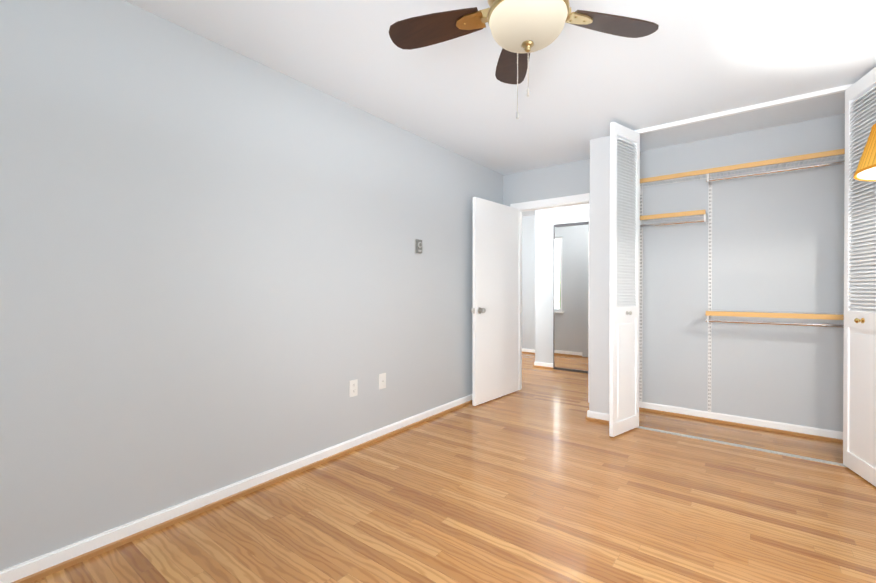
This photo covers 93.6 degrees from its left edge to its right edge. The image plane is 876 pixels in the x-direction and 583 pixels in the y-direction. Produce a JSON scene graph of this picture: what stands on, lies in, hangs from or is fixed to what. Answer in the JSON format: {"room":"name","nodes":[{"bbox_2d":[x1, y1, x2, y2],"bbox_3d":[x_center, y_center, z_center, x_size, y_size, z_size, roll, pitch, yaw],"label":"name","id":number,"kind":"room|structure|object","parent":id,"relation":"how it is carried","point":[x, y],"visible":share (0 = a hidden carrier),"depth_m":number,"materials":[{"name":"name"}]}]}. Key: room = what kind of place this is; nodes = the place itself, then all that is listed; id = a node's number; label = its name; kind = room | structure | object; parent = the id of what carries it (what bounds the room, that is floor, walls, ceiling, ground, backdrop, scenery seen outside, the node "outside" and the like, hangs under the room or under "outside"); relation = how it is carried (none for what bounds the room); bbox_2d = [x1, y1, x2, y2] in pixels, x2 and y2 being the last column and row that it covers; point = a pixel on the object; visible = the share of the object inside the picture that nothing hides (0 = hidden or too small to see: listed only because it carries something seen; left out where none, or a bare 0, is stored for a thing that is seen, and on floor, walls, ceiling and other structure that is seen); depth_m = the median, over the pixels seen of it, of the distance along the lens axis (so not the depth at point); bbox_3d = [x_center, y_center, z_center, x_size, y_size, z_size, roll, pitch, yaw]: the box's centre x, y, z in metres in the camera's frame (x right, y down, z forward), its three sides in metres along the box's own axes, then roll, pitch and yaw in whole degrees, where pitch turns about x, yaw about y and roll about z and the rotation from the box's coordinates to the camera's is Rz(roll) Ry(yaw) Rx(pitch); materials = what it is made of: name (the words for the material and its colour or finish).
{"room":"empty bedroom","nodes":[
{"label":"empty bedroom","id":0,"kind":"room"},
{"bbox_2d":[0,0,502,570],"bbox_3d":[-0.836,-0.097,2.719,0.120,2.440,5.070,0,0,37],"label":"wall","id":1,"kind":"structure","parent":0,"point":[216,272],"depth_m":2.07,"materials":[{"name":"paint"}]},
{"bbox_2d":[0,394,471,582],"bbox_3d":[-0.769,1.086,2.674,0.050,0.074,5.070,0,0,37],"label":"baseboard","id":2,"kind":"structure","parent":1,"relation":"attached to","point":[41,566],"depth_m":2.06,"materials":[{"name":"white wood"}]},
{"bbox_2d":[349,379,357,396],"bbox_3d":[-0.601,0.689,2.927,0.008,0.116,0.072,0,0,37],"label":"electrical outlet","id":3,"kind":"object","parent":1,"relation":"attached to","point":[353,388],"visible":1,"depth_m":2.92,"materials":[{"name":"white plastic"}]},
{"bbox_2d":[379,373,385,388],"bbox_3d":[-0.423,0.688,3.156,0.013,0.116,0.072,0,0,37],"label":"electrical outlet","id":4,"kind":"object","parent":1,"relation":"attached to","point":[382,380],"visible":1,"depth_m":3.15,"materials":[{"name":"white plastic"}]},
{"bbox_2d":[415,239,421,253],"bbox_3d":[-0.160,-0.382,3.478,0.034,0.120,0.072,0,0,37],"label":"thermostat","id":5,"kind":"object","parent":1,"relation":"attached to","point":[418,246],"visible":1,"depth_m":3.46,"materials":[{"name":"grey plastic"}]},
{"bbox_2d":[31,353,875,582],"bbox_3d":[0.274,1.168,3.508,5.940,0.100,7.900,0,0,37],"label":"floor","id":6,"kind":"structure","parent":0,"point":[538,477],"depth_m":2.08,"materials":[{"name":"brown wood"}]},
{"bbox_2d":[853,123,875,180],"bbox_3d":[2.082,0.197,1.720,0.490,1.863,0.490,0,0,37],"label":"lamp","id":7,"kind":"object","parent":6,"relation":"on","point":[866,169],"visible":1,"depth_m":1.81,"materials":[{"name":"orange fabric"}]},
{"bbox_2d":[124,0,875,215],"bbox_3d":[0.274,-1.372,3.493,5.940,0.100,7.900,0,0,37],"label":"ceiling","id":8,"kind":"structure","parent":0,"point":[688,59],"depth_m":2.40,"materials":[{"name":"paint"}]},
{"bbox_2d":[389,0,658,118],"bbox_3d":[0.312,-1.008,1.526,1.105,0.605,1.063,0,0,37],"label":"ceiling fan","id":9,"kind":"object","parent":8,"relation":"hanging from","point":[521,30],"visible":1,"depth_m":1.62,"materials":[{"name":"brown wood"}]},
{"bbox_2d":[522,215,533,348],"bbox_3d":[1.299,-0.126,7.610,2.350,2.440,0.120,0,0,37],"label":"wall","id":10,"kind":"structure","parent":0,"point":[527,221],"depth_m":7.31,"materials":[{"name":"paint"}]},
{"bbox_2d":[522,348,534,353],"bbox_3d":[1.204,1.057,7.592,2.230,0.074,0.034,0,0,37],"label":"baseboard","id":11,"kind":"structure","parent":10,"relation":"attached to","point":[531,351],"depth_m":7.28,"materials":[{"name":"white wood"}]},
{"bbox_2d":[503,159,589,205],"bbox_3d":[0.239,-0.112,5.162,3.630,2.440,0.120,0,0,37],"label":"wall","id":12,"kind":"structure","parent":0,"point":[564,180],"depth_m":4.37,"materials":[{"name":"paint"}]},
{"bbox_2d":[470,197,517,405],"bbox_3d":[0.612,0.095,4.270,0.163,2.014,0.824,0,0,41],"label":"bedroom door","id":13,"kind":"structure","parent":12,"relation":"in","point":[494,310],"depth_m":4.20,"materials":[{"name":"white wood"}]},
{"bbox_2d":[510,193,589,402],"bbox_3d":[1.233,0.065,4.405,0.940,2.095,0.152,0,0,37],"label":"door frame","id":14,"kind":"structure","parent":12,"relation":"attached to","point":[573,200],"depth_m":4.53,"materials":[{"name":"white wood"}]},
{"bbox_2d":[534,204,588,362],"bbox_3d":[2.846,-0.111,5.036,3.470,2.440,0.120,0,0,37],"label":"wall","id":15,"kind":"structure","parent":0,"point":[537,277],"depth_m":5.94,"materials":[{"name":"paint"}]},
{"bbox_2d":[533,361,551,366],"bbox_3d":[1.730,1.064,6.469,0.034,0.074,1.104,0,0,37],"label":"baseboard","id":16,"kind":"structure","parent":15,"relation":"attached to","point":[536,364],"depth_m":6.00,"materials":[{"name":"white wood"}]},
{"bbox_2d":[553,221,588,372],"bbox_3d":[2.286,0.082,5.367,1.600,2.050,0.034,0,0,37],"label":"mirror door","id":17,"kind":"structure","parent":15,"relation":"in","point":[570,293],"depth_m":5.69,"materials":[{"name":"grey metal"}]},
{"bbox_2d":[589,136,625,413],"bbox_3d":[1.611,-0.104,3.828,0.170,2.440,0.720,0,0,37],"label":"wall","id":18,"kind":"structure","parent":0,"point":[599,273],"depth_m":3.54,"materials":[{"name":"paint"}]},
{"bbox_2d":[585,410,599,420],"bbox_3d":[1.452,1.079,3.815,0.060,0.074,0.564,0,0,37],"label":"baseboard","id":19,"kind":"structure","parent":18,"relation":"attached to","point":[591,415],"depth_m":3.57,"materials":[{"name":"white wood"}]},
{"bbox_2d":[604,413,608,423],"bbox_3d":[1.633,1.080,3.696,0.034,0.074,0.594,0,0,37],"label":"baseboard","id":20,"kind":"structure","parent":18,"relation":"attached to","point":[606,416],"depth_m":3.49,"materials":[{"name":"white wood"}]},
{"bbox_2d":[609,122,639,436],"bbox_3d":[1.443,-0.094,3.289,0.235,2.402,0.402,0,0,37],"label":"bifold door","id":21,"kind":"structure","parent":18,"relation":"in","point":[624,305],"depth_m":3.23,"materials":[{"name":"white wood"}]},
{"bbox_2d":[635,83,853,466],"bbox_3d":[2.144,-0.099,3.001,1.680,2.440,0.040,0,0,37],"label":"trim","id":22,"kind":"structure","parent":18,"relation":"attached to","point":[830,91],"depth_m":2.93,"materials":[{"name":"white"}]},
{"bbox_2d":[843,67,875,486],"bbox_3d":[2.598,-0.089,2.412,0.262,2.402,0.398,0,0,37],"label":"bifold door","id":23,"kind":"structure","parent":22,"relation":"attached to","point":[859,409],"depth_m":2.50,"materials":[{"name":"white wood"}]},
{"bbox_2d":[628,108,875,431],"bbox_3d":[2.616,-0.102,3.439,1.900,2.440,0.120,0,0,37],"label":"wall","id":24,"kind":"structure","parent":0,"point":[777,242],"depth_m":3.39,"materials":[{"name":"paint"}]},
{"bbox_2d":[639,401,842,442],"bbox_3d":[2.569,1.082,3.385,1.900,0.074,0.034,0,0,37],"label":"baseboard","id":25,"kind":"structure","parent":24,"relation":"attached to","point":[811,432],"depth_m":3.40,"materials":[{"name":"white wood"}]},
{"bbox_2d":[632,147,863,411],"bbox_3d":[2.485,0.015,3.268,1.890,2.052,0.312,0,0,37],"label":"closet shelving","id":26,"kind":"object","parent":24,"relation":"attached to","point":[710,312],"visible":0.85,"depth_m":3.34,"materials":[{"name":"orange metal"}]}
]}

